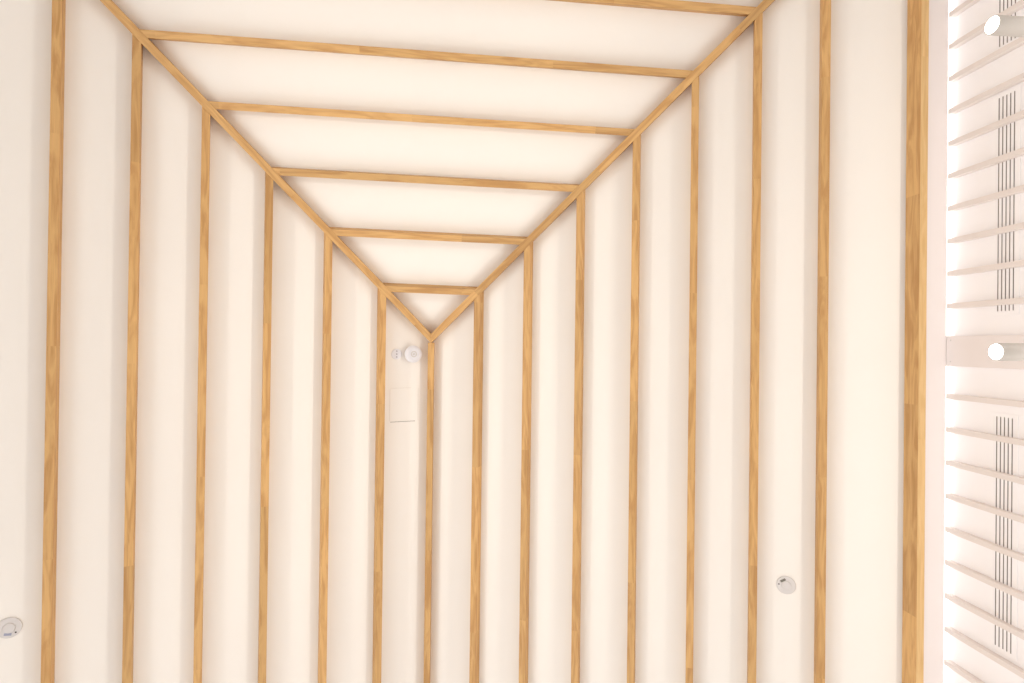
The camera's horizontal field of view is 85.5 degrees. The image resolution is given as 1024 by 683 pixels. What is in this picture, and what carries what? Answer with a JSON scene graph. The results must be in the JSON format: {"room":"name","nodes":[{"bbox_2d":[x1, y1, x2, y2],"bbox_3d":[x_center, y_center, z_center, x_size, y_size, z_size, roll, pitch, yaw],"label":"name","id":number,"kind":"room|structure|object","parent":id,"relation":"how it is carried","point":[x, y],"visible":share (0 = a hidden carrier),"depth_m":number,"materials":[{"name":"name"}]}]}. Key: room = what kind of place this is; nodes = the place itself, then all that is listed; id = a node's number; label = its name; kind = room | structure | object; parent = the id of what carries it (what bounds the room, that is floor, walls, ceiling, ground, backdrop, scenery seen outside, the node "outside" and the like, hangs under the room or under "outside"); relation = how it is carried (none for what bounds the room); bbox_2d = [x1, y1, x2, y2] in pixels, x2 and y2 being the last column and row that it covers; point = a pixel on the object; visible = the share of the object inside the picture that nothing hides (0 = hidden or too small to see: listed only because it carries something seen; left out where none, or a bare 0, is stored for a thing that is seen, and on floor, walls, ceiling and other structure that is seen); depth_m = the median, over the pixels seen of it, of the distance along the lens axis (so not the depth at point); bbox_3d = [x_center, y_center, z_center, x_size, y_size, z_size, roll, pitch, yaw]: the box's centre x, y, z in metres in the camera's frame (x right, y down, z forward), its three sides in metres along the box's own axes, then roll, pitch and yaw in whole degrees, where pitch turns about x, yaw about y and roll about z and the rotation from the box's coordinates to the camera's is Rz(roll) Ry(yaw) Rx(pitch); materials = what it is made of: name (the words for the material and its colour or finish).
{"room":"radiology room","nodes":[
{"label":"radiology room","id":0,"kind":"room"},
{"bbox_2d":[0,0,906,682],"bbox_3d":[-0.508,0.896,3.195,5.345,1.257,7.430,1,-90,-4],"label":"ceiling","id":1,"kind":"structure","parent":0,"point":[868,73],"depth_m":3.11,"materials":[{"name":"beige paint"}]},
{"bbox_2d":[0,617,22,638],"bbox_3d":[-2.456,1.398,2.706,0.094,0.044,0.101,-2,-90,-4],"label":"smoke detector","id":2,"kind":"object","parent":1,"relation":"attached to","point":[10,627],"visible":1,"depth_m":2.70,"materials":[{"name":"white plastic"}]},
{"bbox_2d":[41,0,65,682],"bbox_3d":[-2.299,1.315,2.750,0.063,0.078,6.524,1,-90,-4],"label":"ceiling beam","id":3,"kind":"structure","parent":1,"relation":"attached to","point":[58,6],"depth_m":2.73,"materials":[{"name":"brown wood"}]},
{"bbox_2d":[122,34,142,682],"bbox_3d":[-2.009,1.478,2.902,0.063,0.078,6.207,1,-90,-4],"label":"ceiling beam","id":4,"kind":"structure","parent":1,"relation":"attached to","point":[137,47],"depth_m":2.88,"materials":[{"name":"brown wood"}]},
{"bbox_2d":[193,107,210,682],"bbox_3d":[-1.726,1.637,3.049,0.063,0.078,5.898,1,-90,-4],"label":"ceiling beam","id":5,"kind":"structure","parent":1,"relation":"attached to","point":[205,141],"depth_m":3.03,"materials":[{"name":"brown wood"}]},
{"bbox_2d":[258,172,272,682],"bbox_3d":[-1.441,1.797,3.198,0.063,0.078,5.586,1,-90,-4],"label":"ceiling beam","id":6,"kind":"structure","parent":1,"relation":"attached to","point":[268,222],"depth_m":3.17,"materials":[{"name":"brown wood"}]},
{"bbox_2d":[100,0,430,342],"bbox_3d":[-1.707,-1.329,3.049,0.042,1.135,3.616,-43,-87,-3],"label":"beam","id":7,"kind":"structure","parent":1,"relation":"attached to","point":[117,12],"depth_m":3.15,"materials":[{"name":"brown wood"}]},
{"bbox_2d":[318,233,332,682],"bbox_3d":[-1.147,1.962,3.350,0.063,0.078,5.265,1,-90,-4],"label":"ceiling beam","id":8,"kind":"structure","parent":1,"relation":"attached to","point":[327,271],"depth_m":3.33,"materials":[{"name":"brown wood"}]},
{"bbox_2d":[372,289,385,682],"bbox_3d":[-0.855,2.126,3.503,0.063,0.078,4.946,1,-90,-4],"label":"ceiling beam","id":9,"kind":"structure","parent":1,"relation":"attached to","point":[381,298],"depth_m":3.48,"materials":[{"name":"brown wood"}]},
{"bbox_2d":[391,349,401,358],"bbox_3d":[-0.749,0.082,3.594,0.068,0.031,0.068,-42,-87,-3],"label":"ceiling rose","id":10,"kind":"object","parent":1,"relation":"attached to","point":[396,353],"visible":1,"depth_m":3.59,"materials":[{"name":"white plastic"}]},
{"bbox_2d":[389,388,417,421],"bbox_3d":[-0.705,0.413,3.619,0.176,0.075,0.221,1,-90,-4],"label":"access hatch","id":11,"kind":"object","parent":1,"relation":"attached to","point":[403,401],"visible":1,"depth_m":3.62,"materials":[{"name":"beige paint"}]},
{"bbox_2d":[405,345,421,362],"bbox_3d":[-0.645,0.082,3.622,0.109,0.079,0.111,-38,-87,-4],"label":"ceiling detector","id":12,"kind":"object","parent":1,"relation":"attached to","point":[413,354],"visible":1,"depth_m":3.60,"materials":[{"name":"white plastic"}]},
{"bbox_2d":[139,29,691,78],"bbox_3d":[-0.465,-1.569,3.037,3.020,0.078,0.061,2,-90,-4],"label":"batten","id":13,"kind":"object","parent":1,"relation":"attached to","point":[150,34],"depth_m":3.00,"materials":[{"name":"brown wood"}]},
{"bbox_2d":[208,101,634,135],"bbox_3d":[-0.479,-1.268,3.159,2.432,0.078,0.061,2,-90,-4],"label":"batten","id":14,"kind":"object","parent":1,"relation":"attached to","point":[217,105],"depth_m":3.12,"materials":[{"name":"brown wood"}]},
{"bbox_2d":[272,167,579,191],"bbox_3d":[-0.492,-0.959,3.285,1.830,0.078,0.061,2,-90,-4],"label":"batten","id":15,"kind":"object","parent":1,"relation":"attached to","point":[281,171],"depth_m":3.25,"materials":[{"name":"brown wood"}]},
{"bbox_2d":[330,227,526,244],"bbox_3d":[-0.506,-0.649,3.412,1.226,0.078,0.061,2,-90,-4],"label":"batten","id":16,"kind":"object","parent":1,"relation":"attached to","point":[351,232],"depth_m":3.38,"materials":[{"name":"brown wood"}]},
{"bbox_2d":[424,343,434,682],"bbox_3d":[-0.562,2.305,3.652,0.039,0.076,4.596,1,-90,-4],"label":"ridge beam","id":17,"kind":"structure","parent":1,"relation":"attached to","point":[431,346],"depth_m":3.62,"materials":[{"name":"brown wood"}]},
{"bbox_2d":[383,283,476,294],"bbox_3d":[-0.520,-0.335,3.540,0.613,0.078,0.061,2,-90,-4],"label":"batten","id":18,"kind":"object","parent":1,"relation":"attached to","point":[393,287],"depth_m":3.51,"materials":[{"name":"brown wood"}]},
{"bbox_2d":[469,291,483,682],"bbox_3d":[-0.242,2.140,3.550,0.063,0.078,4.934,1,-90,-4],"label":"ceiling beam","id":19,"kind":"structure","parent":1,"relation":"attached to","point":[479,301],"depth_m":3.53,"materials":[{"name":"brown wood"}]},
{"bbox_2d":[519,242,532,682],"bbox_3d":[0.072,1.991,3.446,0.063,0.078,5.237,1,-90,-4],"label":"ceiling beam","id":20,"kind":"structure","parent":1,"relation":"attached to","point":[528,252],"depth_m":3.42,"materials":[{"name":"brown wood"}]},
{"bbox_2d":[571,190,584,682],"bbox_3d":[0.385,1.843,3.342,0.063,0.078,5.540,1,-90,-4],"label":"ceiling beam","id":21,"kind":"structure","parent":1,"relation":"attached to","point":[580,201],"depth_m":3.32,"materials":[{"name":"brown wood"}]},
{"bbox_2d":[431,0,774,342],"bbox_3d":[0.753,-1.244,3.240,3.535,1.134,0.042,-44,-87,-3],"label":"beam","id":22,"kind":"structure","parent":1,"relation":"attached to","point":[764,4],"depth_m":3.26,"materials":[{"name":"brown wood"}]},
{"bbox_2d":[627,134,640,682],"bbox_3d":[0.698,1.695,3.238,0.063,0.078,5.843,1,-90,-4],"label":"ceiling beam","id":23,"kind":"structure","parent":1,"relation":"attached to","point":[636,163],"depth_m":3.21,"materials":[{"name":"brown wood"}]},
{"bbox_2d":[550,0,755,16],"bbox_3d":[-0.452,-1.875,2.912,3.617,0.078,0.061,2,-90,-4],"label":"batten","id":24,"kind":"object","parent":1,"relation":"attached to","point":[672,5],"depth_m":2.99,"materials":[{"name":"brown wood"}]},
{"bbox_2d":[685,76,698,682],"bbox_3d":[1.007,1.549,3.136,0.063,0.078,6.142,1,-90,-4],"label":"ceiling beam","id":25,"kind":"structure","parent":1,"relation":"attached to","point":[695,84],"depth_m":3.11,"materials":[{"name":"brown wood"}]},
{"bbox_2d":[747,12,762,682],"bbox_3d":[1.316,1.402,3.033,0.063,0.078,6.440,1,-90,-4],"label":"ceiling beam","id":26,"kind":"structure","parent":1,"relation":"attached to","point":[758,22],"depth_m":3.01,"materials":[{"name":"brown wood"}]},
{"bbox_2d":[776,576,795,593],"bbox_3d":[1.490,1.324,3.010,0.090,0.043,0.097,1,-90,-4],"label":"smoke detector","id":27,"kind":"object","parent":1,"relation":"attached to","point":[785,584],"visible":1,"depth_m":3.00,"materials":[{"name":"white plastic"}]},
{"bbox_2d":[814,0,830,682],"bbox_3d":[1.630,1.254,2.929,0.063,0.078,6.744,1,-90,-4],"label":"ceiling beam","id":28,"kind":"structure","parent":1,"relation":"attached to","point":[825,5],"depth_m":2.91,"materials":[{"name":"brown wood"}]},
{"bbox_2d":[902,0,928,682],"bbox_3d":[2.018,1.081,2.784,0.040,0.092,7.097,1,-90,-4],"label":"beam","id":29,"kind":"structure","parent":1,"relation":"attached to","point":[917,10],"depth_m":2.76,"materials":[{"name":"brown wood"}]},
{"bbox_3d":[2.411,0.959,0.840,0.150,3.908,7.350,1,-90,-4],"label":"wall","id":30,"kind":"structure","parent":0,"visible":0},
{"bbox_2d":[924,0,948,682],"bbox_3d":[2.115,0.966,2.766,0.140,0.026,7.350,1,-90,-4],"label":"trim","id":31,"kind":"structure","parent":30,"relation":"attached to","point":[938,9],"depth_m":2.76,"materials":[{"name":"white paint"}]},
{"bbox_2d":[943,366,1023,682],"bbox_3d":[2.317,1.098,0.834,0.034,3.872,1.968,1,-90,-4],"label":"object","id":32,"kind":"object","parent":30,"relation":"attached to","point":[972,393],"visible":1,"depth_m":2.62,"materials":[{"name":"white"}]},
{"bbox_2d":[990,412,1018,660],"bbox_3d":[2.202,0.858,2.480,0.003,0.124,1.071,1,-90,-4],"label":"diffuser","id":33,"kind":"object","parent":32,"relation":"attached to","point":[1004,456],"visible":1,"depth_m":2.48,"materials":[{"name":"white metal"}]},
{"bbox_2d":[946,0,1023,335],"bbox_3d":[2.347,-1.351,0.847,0.034,3.872,2.630,1,-90,-4],"label":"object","id":34,"kind":"object","parent":30,"relation":"attached to","point":[977,74],"visible":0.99,"depth_m":2.63,"materials":[{"name":"white"}]},
{"bbox_2d":[984,15,1023,36],"bbox_3d":[1.959,-1.106,1.963,0.559,0.090,0.090,1,-90,-4],"label":"wall spotlight","id":35,"kind":"object","parent":34,"relation":"attached to","point":[997,25],"visible":1,"depth_m":1.93,"materials":[{"name":"white metal"}]},
{"bbox_2d":[992,84,1020,315],"bbox_3d":[2.220,-0.624,2.488,0.003,0.124,1.008,1,-90,-4],"label":"diffuser","id":36,"kind":"object","parent":34,"relation":"attached to","point":[1006,210],"visible":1,"depth_m":2.48,"materials":[{"name":"white metal"}]},
{"bbox_2d":[994,36,1019,51],"bbox_3d":[2.229,-1.369,2.494,0.005,0.117,0.067,1,-90,-4],"label":"diffuser","id":37,"kind":"object","parent":34,"relation":"attached to","point":[1001,41],"depth_m":2.52,"materials":[{"name":"white metal"}]},
{"bbox_2d":[995,0,1019,14],"bbox_3d":[2.231,-1.535,2.494,0.005,0.112,0.070,1,-90,-4],"label":"diffuser","id":38,"kind":"object","parent":34,"relation":"attached to","point":[1000,5],"depth_m":2.52,"materials":[{"name":"white metal"}]},
{"bbox_2d":[1011,9,1021,15],"bbox_3d":[2.233,-1.443,2.451,0.005,0.045,0.029,1,-90,-4],"label":"diffuser","id":39,"kind":"object","parent":34,"relation":"attached to","point":[1019,13],"depth_m":2.44,"materials":[{"name":"white metal"}]},
{"bbox_2d":[946,335,1023,368],"bbox_3d":[2.330,0.039,0.826,0.036,3.884,0.148,1,-90,-4],"label":"trim","id":40,"kind":"structure","parent":30,"relation":"attached to","point":[962,351],"depth_m":2.60,"materials":[{"name":"white paint"}]},
{"bbox_2d":[988,343,1023,360],"bbox_3d":[1.956,0.040,1.958,0.536,0.090,0.090,1,-90,-4],"label":"wall spotlight","id":41,"kind":"object","parent":30,"relation":"attached to","point":[996,351],"visible":1,"depth_m":1.92,"materials":[{"name":"white metal"}]}
]}

